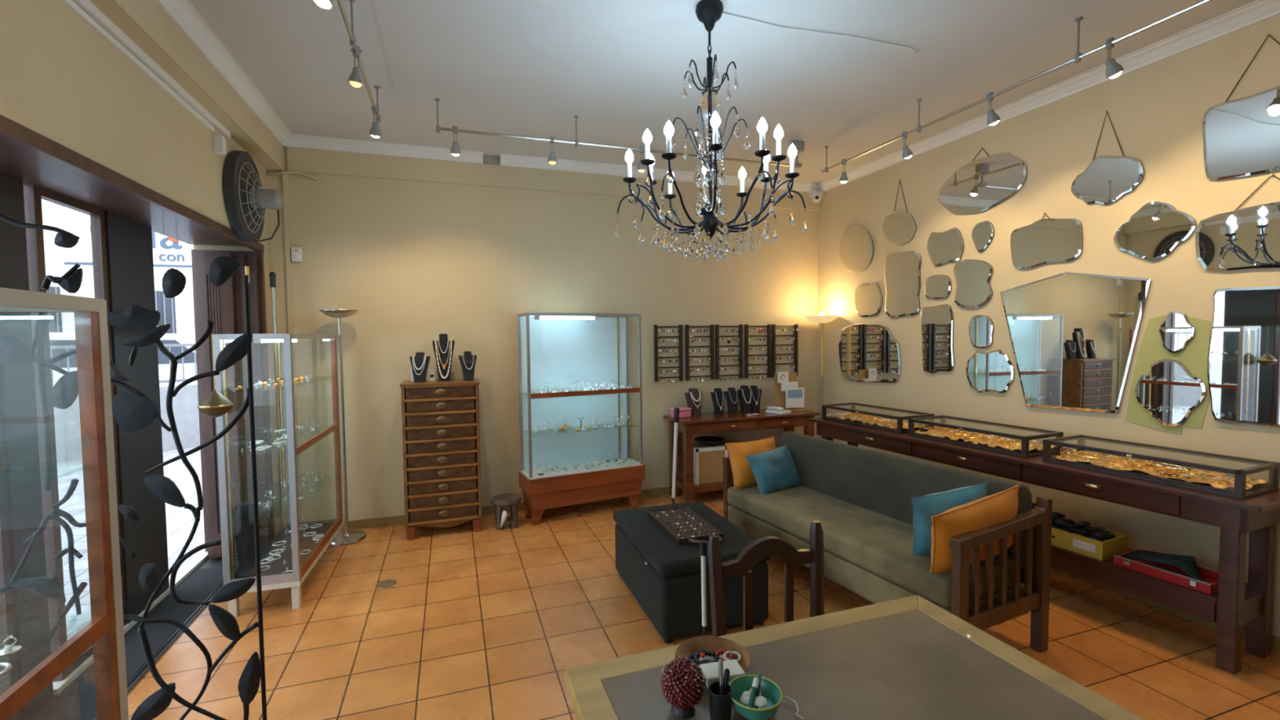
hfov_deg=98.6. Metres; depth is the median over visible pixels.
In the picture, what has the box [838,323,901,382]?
wall mirror
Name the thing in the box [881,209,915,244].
mirror glass
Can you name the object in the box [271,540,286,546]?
bangle
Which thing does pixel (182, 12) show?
trim
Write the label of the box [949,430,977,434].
necklace
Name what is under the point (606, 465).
bangle
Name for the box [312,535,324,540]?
bangle
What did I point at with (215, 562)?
trim
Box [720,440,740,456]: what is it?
cardboard box
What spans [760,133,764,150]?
candle
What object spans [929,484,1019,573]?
cushion
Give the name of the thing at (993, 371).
wall mirror
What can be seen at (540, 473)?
stand
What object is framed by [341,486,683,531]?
baseboard
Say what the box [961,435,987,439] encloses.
necklace
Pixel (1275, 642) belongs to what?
baseboard
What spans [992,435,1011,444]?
necklace
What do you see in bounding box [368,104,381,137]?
track spotlight
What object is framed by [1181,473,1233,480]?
necklace
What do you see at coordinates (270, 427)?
stand
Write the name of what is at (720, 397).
bust
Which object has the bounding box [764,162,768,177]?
candle
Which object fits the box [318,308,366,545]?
floor lamp
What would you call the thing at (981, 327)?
wall mirror
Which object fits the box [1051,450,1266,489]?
tissue
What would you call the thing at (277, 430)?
bangle
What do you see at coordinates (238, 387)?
piece
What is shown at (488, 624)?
floor
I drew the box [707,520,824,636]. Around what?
dining chair
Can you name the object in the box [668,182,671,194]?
candle
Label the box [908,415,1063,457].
display case
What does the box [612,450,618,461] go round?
stand
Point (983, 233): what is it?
wall mirror
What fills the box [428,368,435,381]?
price card
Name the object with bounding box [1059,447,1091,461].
necklace
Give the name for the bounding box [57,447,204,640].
ground
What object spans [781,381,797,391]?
greeting card
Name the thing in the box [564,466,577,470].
bangle
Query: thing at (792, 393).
picture
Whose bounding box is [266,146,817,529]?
wall
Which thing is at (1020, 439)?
necklace
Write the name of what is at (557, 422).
stand
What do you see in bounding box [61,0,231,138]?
trim
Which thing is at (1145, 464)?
necklace
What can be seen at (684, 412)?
box
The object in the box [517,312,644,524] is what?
tall cabinet
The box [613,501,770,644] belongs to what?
ottoman
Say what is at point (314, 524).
bangle
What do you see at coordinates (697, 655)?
necklace
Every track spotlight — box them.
[313,0,333,9]
[347,45,364,87]
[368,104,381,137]
[450,125,461,155]
[547,136,557,164]
[636,146,646,173]
[839,158,848,183]
[901,130,912,159]
[986,92,1000,125]
[1105,37,1124,78]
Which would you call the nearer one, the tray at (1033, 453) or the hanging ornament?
the hanging ornament
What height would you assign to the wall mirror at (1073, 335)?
0.878 m
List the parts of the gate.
vine stem, vine stem, vine stem, vine stem, vine stem, vine stem, vine stem, vine stem, vine stem, vine stem, vine stem, vine stem, vine stem, vine stem, vine stem, vine stem, vine stem, vine stem, vine stem, vine stem, vine stem, vine stem, vine stem, vine stem, vine stem, edge rod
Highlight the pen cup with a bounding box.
[708,681,732,719]
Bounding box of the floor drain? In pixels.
[375,579,396,588]
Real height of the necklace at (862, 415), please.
0.023 m
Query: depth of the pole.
4.06 m
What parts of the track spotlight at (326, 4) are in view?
bulb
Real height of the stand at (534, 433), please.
0.090 m
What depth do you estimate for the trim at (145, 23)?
2.73 m
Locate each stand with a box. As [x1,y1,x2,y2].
[264,426,271,437]
[315,473,322,484]
[531,422,537,434]
[536,462,545,475]
[556,422,562,431]
[582,380,589,390]
[585,456,591,469]
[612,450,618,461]
[621,413,629,424]
[774,372,805,410]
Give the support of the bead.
in the wooden bowl at (712, 643)
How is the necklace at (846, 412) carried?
on the tissue at (842, 416)
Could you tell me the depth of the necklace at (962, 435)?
3.69 m
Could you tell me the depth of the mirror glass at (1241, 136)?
2.69 m
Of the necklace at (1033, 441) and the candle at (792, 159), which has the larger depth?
the necklace at (1033, 441)
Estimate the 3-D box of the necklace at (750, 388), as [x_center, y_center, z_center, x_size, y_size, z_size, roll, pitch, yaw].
[1.052,0.354,5.387,0.113,0.141,0.043,-2,3,-25]
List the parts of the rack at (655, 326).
post, post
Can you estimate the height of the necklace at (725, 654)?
0.007 m
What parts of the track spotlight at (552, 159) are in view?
stem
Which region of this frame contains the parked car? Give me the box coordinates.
[48,332,197,386]
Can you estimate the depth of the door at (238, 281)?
3.90 m
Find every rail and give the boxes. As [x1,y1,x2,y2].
[337,0,380,122]
[434,97,790,166]
[821,0,1212,173]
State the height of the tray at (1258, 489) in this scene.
0.014 m
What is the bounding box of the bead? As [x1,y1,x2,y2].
[700,652,705,657]
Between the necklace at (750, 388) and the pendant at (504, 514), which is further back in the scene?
the necklace at (750, 388)
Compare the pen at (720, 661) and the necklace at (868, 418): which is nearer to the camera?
the pen at (720, 661)
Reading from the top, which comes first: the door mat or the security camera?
the security camera
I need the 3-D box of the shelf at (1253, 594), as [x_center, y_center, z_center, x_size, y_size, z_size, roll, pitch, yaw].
[2.300,1.056,3.724,0.340,0.025,2.600,-2,3,-24]
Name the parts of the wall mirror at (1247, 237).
hanging chain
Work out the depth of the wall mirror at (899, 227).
4.74 m
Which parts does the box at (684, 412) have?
lid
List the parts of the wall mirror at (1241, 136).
hanging chain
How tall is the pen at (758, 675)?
0.046 m
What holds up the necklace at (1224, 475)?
on the tissue at (1222, 484)
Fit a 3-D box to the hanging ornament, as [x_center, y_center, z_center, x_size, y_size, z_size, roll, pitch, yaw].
[-2.264,0.085,2.928,0.154,0.445,0.154,-1,3,-19]
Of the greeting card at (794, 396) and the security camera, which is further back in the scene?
the security camera
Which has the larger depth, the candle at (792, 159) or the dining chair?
the candle at (792, 159)
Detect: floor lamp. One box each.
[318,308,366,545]
[804,311,839,438]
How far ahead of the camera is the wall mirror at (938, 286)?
4.38 m
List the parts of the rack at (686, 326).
post, post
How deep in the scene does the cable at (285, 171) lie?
4.19 m
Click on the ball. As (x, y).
(682, 682)
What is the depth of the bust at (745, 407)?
5.39 m
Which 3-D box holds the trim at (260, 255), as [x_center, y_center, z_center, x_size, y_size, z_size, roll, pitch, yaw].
[-2.942,0.310,3.997,0.422,2.185,0.045,-1,3,-19]
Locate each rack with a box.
[653,324,683,382]
[684,324,714,380]
[715,324,742,379]
[744,324,771,377]
[771,324,798,377]
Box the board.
[1125,315,1210,434]
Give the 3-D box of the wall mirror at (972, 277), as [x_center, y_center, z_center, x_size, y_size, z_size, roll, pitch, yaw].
[2.478,-0.571,4.102,0.018,0.369,0.324,-1,3,-19]
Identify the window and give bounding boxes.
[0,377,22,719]
[22,183,126,682]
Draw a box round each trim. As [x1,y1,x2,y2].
[0,114,264,252]
[0,137,244,246]
[0,171,53,719]
[27,555,238,719]
[53,551,208,694]
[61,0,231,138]
[88,0,284,171]
[104,210,169,623]
[155,0,292,146]
[191,248,275,551]
[282,170,301,522]
[284,133,483,164]
[286,146,819,211]
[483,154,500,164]
[499,153,819,192]
[817,0,1279,191]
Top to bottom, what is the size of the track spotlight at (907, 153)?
0.177 m
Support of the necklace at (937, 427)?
on the tissue at (941, 433)
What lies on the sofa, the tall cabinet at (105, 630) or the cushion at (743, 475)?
the cushion at (743, 475)
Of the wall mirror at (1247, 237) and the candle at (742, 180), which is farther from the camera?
the candle at (742, 180)
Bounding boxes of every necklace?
[412,355,426,374]
[413,355,425,369]
[434,339,452,378]
[436,339,450,368]
[438,339,448,353]
[463,354,473,363]
[687,649,722,666]
[689,391,701,408]
[690,391,701,401]
[693,649,719,666]
[715,648,733,661]
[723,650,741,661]
[741,388,751,403]
[826,412,850,416]
[844,413,861,418]
[845,412,875,417]
[848,415,865,419]
[861,415,881,420]
[868,417,892,421]
[869,419,897,424]
[885,422,908,425]
[924,426,953,430]
[937,426,964,432]
[942,427,965,433]
[947,432,988,439]
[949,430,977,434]
[950,431,990,435]
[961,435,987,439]
[979,435,1010,440]
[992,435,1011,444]
[998,438,1021,442]
[1007,439,1021,444]
[1018,440,1039,447]
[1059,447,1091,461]
[1059,452,1106,459]
[1080,454,1112,462]
[1088,453,1134,466]
[1118,455,1154,466]
[1128,457,1155,468]
[1143,462,1180,475]
[1144,460,1186,471]
[1156,468,1190,475]
[1165,471,1216,479]
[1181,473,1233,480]
[1220,472,1251,484]
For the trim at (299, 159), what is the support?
attached to the wall at (418, 262)
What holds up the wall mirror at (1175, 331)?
attached to the wall at (1157, 110)
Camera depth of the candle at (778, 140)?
2.42 m
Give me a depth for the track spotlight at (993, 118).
3.17 m
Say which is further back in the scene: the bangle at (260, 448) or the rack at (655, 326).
the rack at (655, 326)
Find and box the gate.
[0,213,266,719]
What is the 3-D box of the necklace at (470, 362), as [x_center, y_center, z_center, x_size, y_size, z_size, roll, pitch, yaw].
[-1.385,-0.007,4.450,0.077,0.071,0.036,-2,3,-28]
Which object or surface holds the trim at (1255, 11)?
attached to the wall at (1157, 110)
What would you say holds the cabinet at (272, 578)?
on the floor
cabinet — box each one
[0,287,128,719]
[213,333,343,617]
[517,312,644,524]
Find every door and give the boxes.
[194,251,243,558]
[194,253,253,555]
[194,254,269,550]
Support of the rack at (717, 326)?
attached to the wall at (418, 262)
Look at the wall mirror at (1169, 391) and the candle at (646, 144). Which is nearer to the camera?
the candle at (646, 144)
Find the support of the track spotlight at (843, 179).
attached to the rail at (1077, 59)
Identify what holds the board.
attached to the wall at (1157, 110)
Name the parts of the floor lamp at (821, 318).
lamp shade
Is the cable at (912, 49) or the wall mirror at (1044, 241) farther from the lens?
the wall mirror at (1044, 241)
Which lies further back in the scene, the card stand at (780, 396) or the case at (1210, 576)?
the card stand at (780, 396)
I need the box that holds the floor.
[127,489,1279,719]
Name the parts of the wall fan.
plate, fan cord, motor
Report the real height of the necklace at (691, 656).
0.016 m
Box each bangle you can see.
[0,662,12,675]
[249,440,264,443]
[249,447,267,451]
[257,445,271,448]
[260,557,274,564]
[260,565,270,570]
[266,554,281,560]
[269,548,284,555]
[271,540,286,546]
[274,429,287,431]
[300,549,311,554]
[302,531,316,536]
[310,524,323,528]
[312,533,324,538]
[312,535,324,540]
[551,465,563,469]
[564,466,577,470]
[583,463,595,467]
[596,464,607,467]
[606,462,618,466]
[616,457,627,461]
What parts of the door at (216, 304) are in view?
rail, board panel, rail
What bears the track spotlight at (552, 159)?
attached to the rail at (438, 128)
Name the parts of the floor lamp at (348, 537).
lamp shade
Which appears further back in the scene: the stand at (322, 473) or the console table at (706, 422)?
the console table at (706, 422)
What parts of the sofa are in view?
post, arm rail, seat, post, arm rail, rail, frame, post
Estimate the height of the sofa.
0.812 m
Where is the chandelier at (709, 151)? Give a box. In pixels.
[614,0,808,261]
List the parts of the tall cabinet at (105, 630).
frame, rail, post, frame post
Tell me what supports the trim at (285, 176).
attached to the wall at (418, 262)
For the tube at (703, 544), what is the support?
hanging from the dining chair
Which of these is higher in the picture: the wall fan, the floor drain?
the wall fan
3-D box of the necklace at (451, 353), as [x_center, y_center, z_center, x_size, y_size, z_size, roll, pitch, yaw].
[-1.567,-0.008,4.403,0.137,0.315,0.056,-1,3,-19]
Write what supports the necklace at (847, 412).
on the tissue at (842, 416)
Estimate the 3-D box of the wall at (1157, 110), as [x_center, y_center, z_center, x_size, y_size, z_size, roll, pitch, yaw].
[3.110,-0.143,2.510,0.120,3.090,7.125,-1,3,-19]
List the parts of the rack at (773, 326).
post, post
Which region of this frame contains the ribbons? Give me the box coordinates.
[1126,550,1203,581]
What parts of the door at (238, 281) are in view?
board panel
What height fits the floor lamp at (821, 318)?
1.760 m
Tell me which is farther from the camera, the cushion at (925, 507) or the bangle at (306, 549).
the bangle at (306, 549)
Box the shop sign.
[62,205,193,267]
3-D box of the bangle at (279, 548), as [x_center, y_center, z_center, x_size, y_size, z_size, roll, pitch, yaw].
[-2.317,1.224,3.511,0.074,0.009,0.084,0,3,15]
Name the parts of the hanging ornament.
cord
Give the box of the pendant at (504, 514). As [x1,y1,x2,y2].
[500,505,507,527]
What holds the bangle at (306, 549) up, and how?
on the cabinet at (272, 578)
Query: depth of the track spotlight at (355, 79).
2.59 m
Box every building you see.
[41,199,195,343]
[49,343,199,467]
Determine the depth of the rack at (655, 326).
5.26 m
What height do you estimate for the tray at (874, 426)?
0.014 m
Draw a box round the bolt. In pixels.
[244,266,249,283]
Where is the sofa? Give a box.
[722,431,1052,652]
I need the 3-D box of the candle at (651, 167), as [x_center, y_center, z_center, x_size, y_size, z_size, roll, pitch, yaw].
[0.054,-0.945,2.803,0.021,0.077,0.021,-1,3,-19]
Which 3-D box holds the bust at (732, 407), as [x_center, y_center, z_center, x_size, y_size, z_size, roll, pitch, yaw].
[0.899,0.395,5.367,0.140,0.250,0.094,-1,3,-16]
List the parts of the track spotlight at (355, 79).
bulb, stem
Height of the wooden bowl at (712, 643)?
0.037 m
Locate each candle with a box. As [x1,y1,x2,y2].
[626,162,631,177]
[644,142,649,159]
[649,166,653,180]
[666,135,671,152]
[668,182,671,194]
[712,126,718,143]
[740,178,744,192]
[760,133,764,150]
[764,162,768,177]
[776,138,781,155]
[790,157,794,173]
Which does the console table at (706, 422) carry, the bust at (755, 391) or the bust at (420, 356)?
the bust at (755, 391)
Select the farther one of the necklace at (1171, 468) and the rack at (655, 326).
the rack at (655, 326)
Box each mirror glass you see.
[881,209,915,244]
[1071,155,1143,204]
[1202,85,1279,179]
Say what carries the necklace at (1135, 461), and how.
on the tissue at (1222, 484)
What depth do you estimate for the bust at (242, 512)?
3.13 m
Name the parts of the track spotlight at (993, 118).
stem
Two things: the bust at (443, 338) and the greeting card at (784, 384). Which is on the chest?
the bust at (443, 338)
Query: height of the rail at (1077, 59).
0.210 m
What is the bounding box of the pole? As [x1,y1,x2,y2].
[269,271,284,528]
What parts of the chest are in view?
drawer, drawer, handle, drawer, handle, drawer, handle, drawer, handle, drawer, drawer, handle, handle, handle, drawer, drawer, handle, handle, drawer, handle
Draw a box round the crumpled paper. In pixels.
[739,688,767,708]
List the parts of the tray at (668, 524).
handle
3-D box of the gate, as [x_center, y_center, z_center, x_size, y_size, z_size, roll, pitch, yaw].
[-1.472,0.549,1.526,0.722,1.894,0.027,-1,3,-19]
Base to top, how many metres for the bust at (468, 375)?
0.235 m
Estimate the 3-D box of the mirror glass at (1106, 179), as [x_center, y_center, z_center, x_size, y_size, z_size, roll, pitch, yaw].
[2.751,-1.067,3.256,0.005,0.293,0.381,-1,3,-19]
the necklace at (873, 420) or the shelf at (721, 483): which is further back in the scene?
the shelf at (721, 483)
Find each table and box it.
[564,595,1144,719]
[662,408,819,502]
[808,415,1279,674]
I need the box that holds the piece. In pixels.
[235,385,244,389]
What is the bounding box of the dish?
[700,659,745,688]
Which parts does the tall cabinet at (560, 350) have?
frame post, leg, frame post, leg, panel, frame, cross rail, leg, frame post, leg, frame post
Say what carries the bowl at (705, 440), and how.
on the cardboard box at (708, 460)
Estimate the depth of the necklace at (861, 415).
4.55 m
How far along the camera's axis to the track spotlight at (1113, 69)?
2.59 m
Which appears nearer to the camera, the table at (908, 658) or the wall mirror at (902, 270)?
the table at (908, 658)
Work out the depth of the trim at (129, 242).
3.09 m
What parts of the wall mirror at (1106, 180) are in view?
hanging chain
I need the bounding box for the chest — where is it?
[399,377,481,540]
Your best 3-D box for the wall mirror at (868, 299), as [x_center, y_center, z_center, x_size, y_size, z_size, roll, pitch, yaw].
[2.124,-0.557,5.134,0.018,0.307,0.373,-1,3,-19]
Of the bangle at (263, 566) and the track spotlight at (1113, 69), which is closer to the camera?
the track spotlight at (1113, 69)
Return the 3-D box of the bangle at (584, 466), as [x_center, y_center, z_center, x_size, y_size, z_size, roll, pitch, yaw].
[-0.446,0.932,4.851,0.100,0.012,0.114,0,3,16]
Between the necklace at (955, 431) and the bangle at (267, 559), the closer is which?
the bangle at (267, 559)
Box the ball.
[660,656,705,719]
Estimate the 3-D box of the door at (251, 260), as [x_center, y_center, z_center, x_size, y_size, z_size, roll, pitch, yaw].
[-2.917,0.314,3.943,0.365,2.120,0.036,-1,3,-19]
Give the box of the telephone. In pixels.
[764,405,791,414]
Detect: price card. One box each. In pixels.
[410,367,413,381]
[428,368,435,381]
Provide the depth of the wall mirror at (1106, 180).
3.24 m
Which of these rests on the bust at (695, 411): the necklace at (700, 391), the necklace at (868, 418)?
the necklace at (700, 391)
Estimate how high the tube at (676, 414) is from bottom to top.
0.902 m
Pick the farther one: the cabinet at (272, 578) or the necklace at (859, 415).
the necklace at (859, 415)
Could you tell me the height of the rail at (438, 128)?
0.210 m
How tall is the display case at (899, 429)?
0.125 m
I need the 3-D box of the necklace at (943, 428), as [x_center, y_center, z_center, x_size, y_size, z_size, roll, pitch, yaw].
[2.213,0.500,3.888,0.103,0.017,0.200,0,3,7]
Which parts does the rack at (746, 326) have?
post, post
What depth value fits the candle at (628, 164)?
2.63 m
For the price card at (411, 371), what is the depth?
4.42 m
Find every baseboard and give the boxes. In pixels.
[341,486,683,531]
[1050,565,1279,654]
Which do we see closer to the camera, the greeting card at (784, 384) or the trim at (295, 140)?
the trim at (295, 140)
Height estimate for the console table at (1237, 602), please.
0.800 m
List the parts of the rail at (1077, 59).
hanging rod, hanging rod, hanging rod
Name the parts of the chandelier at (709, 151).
bulb, bulb, bulb, arm, bulb, arm, arm, arm, arm, bulb, rod, arm, bulb, arm, arm, bulb, arm, arm, arm, bulb, bulb, bulb, bulb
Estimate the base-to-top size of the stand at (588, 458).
0.096 m
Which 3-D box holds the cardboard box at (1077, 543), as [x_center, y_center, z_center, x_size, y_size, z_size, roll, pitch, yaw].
[2.503,1.016,3.178,0.240,0.100,0.400,-2,3,-24]
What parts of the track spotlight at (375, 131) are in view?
stem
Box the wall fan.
[222,150,283,243]
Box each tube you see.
[671,407,679,504]
[699,540,706,635]
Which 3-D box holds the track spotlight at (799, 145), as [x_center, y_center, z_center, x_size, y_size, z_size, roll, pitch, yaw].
[1.266,-1.655,4.435,0.100,0.200,0.060,-1,3,-19]
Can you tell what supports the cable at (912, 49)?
attached to the ceiling
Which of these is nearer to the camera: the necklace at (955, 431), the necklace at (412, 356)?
the necklace at (955, 431)
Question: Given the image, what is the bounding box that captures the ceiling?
[188,0,1255,183]
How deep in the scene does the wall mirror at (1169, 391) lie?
2.98 m
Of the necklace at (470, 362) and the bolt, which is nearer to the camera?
the bolt
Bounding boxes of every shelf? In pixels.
[679,476,733,486]
[1051,544,1264,605]
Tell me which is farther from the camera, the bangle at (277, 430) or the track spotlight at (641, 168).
the track spotlight at (641, 168)
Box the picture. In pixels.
[787,389,802,398]
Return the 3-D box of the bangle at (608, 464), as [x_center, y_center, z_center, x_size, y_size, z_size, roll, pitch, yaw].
[-0.242,0.928,4.891,0.106,0.011,0.093,-1,3,-16]
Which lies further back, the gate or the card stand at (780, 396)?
the card stand at (780, 396)
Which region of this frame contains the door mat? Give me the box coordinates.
[33,564,238,719]
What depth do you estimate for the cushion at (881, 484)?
3.34 m
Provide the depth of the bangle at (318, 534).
3.78 m
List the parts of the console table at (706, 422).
leg, leg, rail, drawer, drawer, leg, leg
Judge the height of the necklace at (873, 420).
0.017 m
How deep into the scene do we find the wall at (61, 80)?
2.23 m
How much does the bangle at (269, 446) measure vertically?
0.008 m
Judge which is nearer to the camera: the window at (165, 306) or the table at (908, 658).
the table at (908, 658)
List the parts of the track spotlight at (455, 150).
stem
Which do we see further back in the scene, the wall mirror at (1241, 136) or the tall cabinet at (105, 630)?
the wall mirror at (1241, 136)
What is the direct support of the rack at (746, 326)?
attached to the wall at (418, 262)
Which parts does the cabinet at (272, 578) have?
frame post, leg, rail, frame, frame post, frame post, panel, frame, leg, rail, rail, post, leg, frame post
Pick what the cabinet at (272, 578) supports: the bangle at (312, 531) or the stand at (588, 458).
the bangle at (312, 531)
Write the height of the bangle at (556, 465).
0.012 m
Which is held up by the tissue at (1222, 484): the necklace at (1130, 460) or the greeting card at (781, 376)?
the necklace at (1130, 460)
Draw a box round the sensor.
[291,247,302,262]
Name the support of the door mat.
on the trim at (215, 562)
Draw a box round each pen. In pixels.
[718,658,723,695]
[723,668,729,695]
[747,676,759,707]
[754,671,761,708]
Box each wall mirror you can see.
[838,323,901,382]
[839,225,873,273]
[853,282,883,316]
[881,179,916,244]
[884,250,921,318]
[920,303,954,373]
[924,274,951,298]
[926,226,964,266]
[937,146,1026,214]
[953,259,993,307]
[965,349,1014,393]
[968,314,994,348]
[971,220,994,252]
[1000,271,1151,413]
[1010,212,1082,268]
[1071,110,1144,204]
[1113,201,1196,260]
[1134,358,1206,426]
[1158,311,1195,353]
[1195,173,1279,270]
[1202,33,1279,179]
[1207,285,1279,426]
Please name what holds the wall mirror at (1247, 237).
attached to the wall at (1157, 110)
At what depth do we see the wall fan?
3.54 m
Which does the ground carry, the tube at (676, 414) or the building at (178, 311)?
the building at (178, 311)
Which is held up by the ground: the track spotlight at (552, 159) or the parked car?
the parked car
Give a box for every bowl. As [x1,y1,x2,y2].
[675,635,750,683]
[693,435,724,445]
[727,675,782,719]
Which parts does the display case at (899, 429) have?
corner post, corner post, rail, lid frame, corner post, corner post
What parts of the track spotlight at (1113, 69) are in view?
stem, bulb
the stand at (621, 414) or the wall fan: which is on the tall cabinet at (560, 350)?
the stand at (621, 414)
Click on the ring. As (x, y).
(8, 637)
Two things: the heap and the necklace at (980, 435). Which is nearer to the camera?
the heap
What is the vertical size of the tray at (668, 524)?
0.042 m
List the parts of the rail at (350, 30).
hanging rod, hanging rod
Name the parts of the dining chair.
post, crest rail, post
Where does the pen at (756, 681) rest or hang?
in the bowl at (770, 690)
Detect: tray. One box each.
[648,506,723,545]
[822,416,933,434]
[908,433,1062,457]
[1042,457,1279,499]
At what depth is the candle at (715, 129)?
2.28 m
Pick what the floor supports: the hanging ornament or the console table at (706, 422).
the console table at (706, 422)
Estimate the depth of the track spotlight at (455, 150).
3.61 m
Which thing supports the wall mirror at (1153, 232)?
attached to the wall at (1157, 110)
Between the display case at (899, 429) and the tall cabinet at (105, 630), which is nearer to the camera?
the tall cabinet at (105, 630)
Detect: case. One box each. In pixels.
[822,402,934,434]
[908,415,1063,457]
[1042,434,1279,499]
[1113,547,1218,595]
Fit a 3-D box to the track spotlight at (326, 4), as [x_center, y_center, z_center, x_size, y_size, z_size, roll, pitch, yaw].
[-1.138,-1.360,1.973,0.075,0.182,0.067,-1,3,-19]
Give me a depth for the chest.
4.27 m
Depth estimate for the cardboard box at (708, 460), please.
5.09 m
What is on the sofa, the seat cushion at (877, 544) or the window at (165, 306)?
the seat cushion at (877, 544)
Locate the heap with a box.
[1051,511,1115,542]
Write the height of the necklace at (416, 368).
0.111 m
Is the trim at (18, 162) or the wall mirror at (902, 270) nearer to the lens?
the trim at (18, 162)
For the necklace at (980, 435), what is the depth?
3.61 m
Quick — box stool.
[490,493,521,530]
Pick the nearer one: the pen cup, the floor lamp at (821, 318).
the pen cup
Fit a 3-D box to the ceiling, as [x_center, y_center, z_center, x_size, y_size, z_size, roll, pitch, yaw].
[0.505,-1.671,1.602,5.520,0.100,7.225,-1,3,-19]
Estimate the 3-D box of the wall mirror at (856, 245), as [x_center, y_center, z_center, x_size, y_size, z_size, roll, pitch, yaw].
[2.065,-1.058,5.266,0.018,0.461,0.458,-1,3,-19]
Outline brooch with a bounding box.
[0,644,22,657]
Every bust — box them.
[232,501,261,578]
[409,351,430,382]
[432,333,454,381]
[458,351,476,380]
[684,387,702,415]
[710,387,725,414]
[724,387,738,413]
[737,385,751,413]
[750,385,761,411]
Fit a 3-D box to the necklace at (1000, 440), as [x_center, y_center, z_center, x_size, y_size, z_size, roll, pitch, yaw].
[2.404,0.513,3.526,0.250,0.018,0.103,-2,3,-30]
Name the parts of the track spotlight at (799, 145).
stem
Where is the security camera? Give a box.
[808,190,823,203]
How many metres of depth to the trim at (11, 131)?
2.17 m
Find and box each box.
[212,134,226,155]
[669,406,691,417]
[693,442,728,484]
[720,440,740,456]
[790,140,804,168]
[1051,517,1127,560]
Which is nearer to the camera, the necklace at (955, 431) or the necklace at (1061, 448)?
the necklace at (1061, 448)
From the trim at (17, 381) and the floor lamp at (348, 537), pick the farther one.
the floor lamp at (348, 537)
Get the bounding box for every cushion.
[613,501,770,577]
[724,436,775,490]
[727,484,1020,607]
[745,444,799,494]
[778,431,1031,567]
[911,481,988,555]
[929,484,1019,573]
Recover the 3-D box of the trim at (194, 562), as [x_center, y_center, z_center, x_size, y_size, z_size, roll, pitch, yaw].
[-2.854,1.421,3.175,0.080,0.024,1.650,-1,3,-19]
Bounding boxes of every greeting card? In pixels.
[777,371,788,382]
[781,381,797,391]
[785,387,804,408]
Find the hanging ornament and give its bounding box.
[197,333,233,417]
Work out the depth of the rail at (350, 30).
2.50 m
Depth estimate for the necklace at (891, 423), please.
4.23 m
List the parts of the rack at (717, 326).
post, post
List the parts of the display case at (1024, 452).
corner post, corner post, rail, lid frame, corner post, corner post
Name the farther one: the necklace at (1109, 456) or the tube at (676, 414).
the tube at (676, 414)
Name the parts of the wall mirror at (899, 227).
hanging chain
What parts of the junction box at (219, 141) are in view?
lid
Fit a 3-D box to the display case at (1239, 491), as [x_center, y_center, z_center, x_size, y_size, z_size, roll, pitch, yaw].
[2.639,0.530,2.858,0.366,0.125,0.820,-2,3,-24]
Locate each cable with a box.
[266,170,318,180]
[722,12,919,54]
[782,696,804,719]
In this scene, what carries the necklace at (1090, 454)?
on the tissue at (1222, 484)
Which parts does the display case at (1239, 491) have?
corner post, corner post, rail, lid frame, corner post, corner post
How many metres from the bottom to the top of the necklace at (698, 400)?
0.097 m
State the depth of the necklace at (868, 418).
4.42 m
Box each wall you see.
[0,0,281,535]
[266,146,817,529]
[817,13,1279,638]
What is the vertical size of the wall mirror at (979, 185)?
0.467 m
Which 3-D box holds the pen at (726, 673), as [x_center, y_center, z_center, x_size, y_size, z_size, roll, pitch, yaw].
[0.173,0.673,1.124,0.011,0.079,0.030,1,3,39]
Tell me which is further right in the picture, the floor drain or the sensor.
the floor drain
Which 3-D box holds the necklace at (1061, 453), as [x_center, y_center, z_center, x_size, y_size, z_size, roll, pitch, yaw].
[2.471,0.533,3.075,0.202,0.016,0.105,1,3,39]
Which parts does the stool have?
leg, leg, seat, leg, leg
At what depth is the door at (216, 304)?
3.81 m
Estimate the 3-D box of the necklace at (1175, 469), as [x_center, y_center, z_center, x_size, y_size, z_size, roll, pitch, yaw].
[2.615,0.550,2.700,0.250,0.027,0.103,-3,3,-38]
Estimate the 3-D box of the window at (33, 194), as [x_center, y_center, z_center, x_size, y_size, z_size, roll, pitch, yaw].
[-2.704,0.337,2.659,0.040,2.205,0.520,-1,3,-19]
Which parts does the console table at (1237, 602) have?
leg, leg, handle, drawer, handle, drawer, handle, drawer, rail, leg, panel, leg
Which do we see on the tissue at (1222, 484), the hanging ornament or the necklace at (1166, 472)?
the necklace at (1166, 472)
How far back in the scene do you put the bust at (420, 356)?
4.34 m
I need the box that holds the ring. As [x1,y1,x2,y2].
[3,635,17,646]
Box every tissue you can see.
[829,413,925,429]
[915,428,1054,450]
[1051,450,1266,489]
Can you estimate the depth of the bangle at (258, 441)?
3.43 m
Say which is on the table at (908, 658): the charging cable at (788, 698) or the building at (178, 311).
the charging cable at (788, 698)
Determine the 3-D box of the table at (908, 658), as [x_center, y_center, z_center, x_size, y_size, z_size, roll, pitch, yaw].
[0.499,1.115,0.985,1.060,0.770,1.050,-1,3,-19]
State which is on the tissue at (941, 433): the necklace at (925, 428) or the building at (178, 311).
the necklace at (925, 428)
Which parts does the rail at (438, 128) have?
hanging rod, hanging rod, rail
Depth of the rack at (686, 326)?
5.38 m
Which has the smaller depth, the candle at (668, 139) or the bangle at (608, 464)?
the candle at (668, 139)

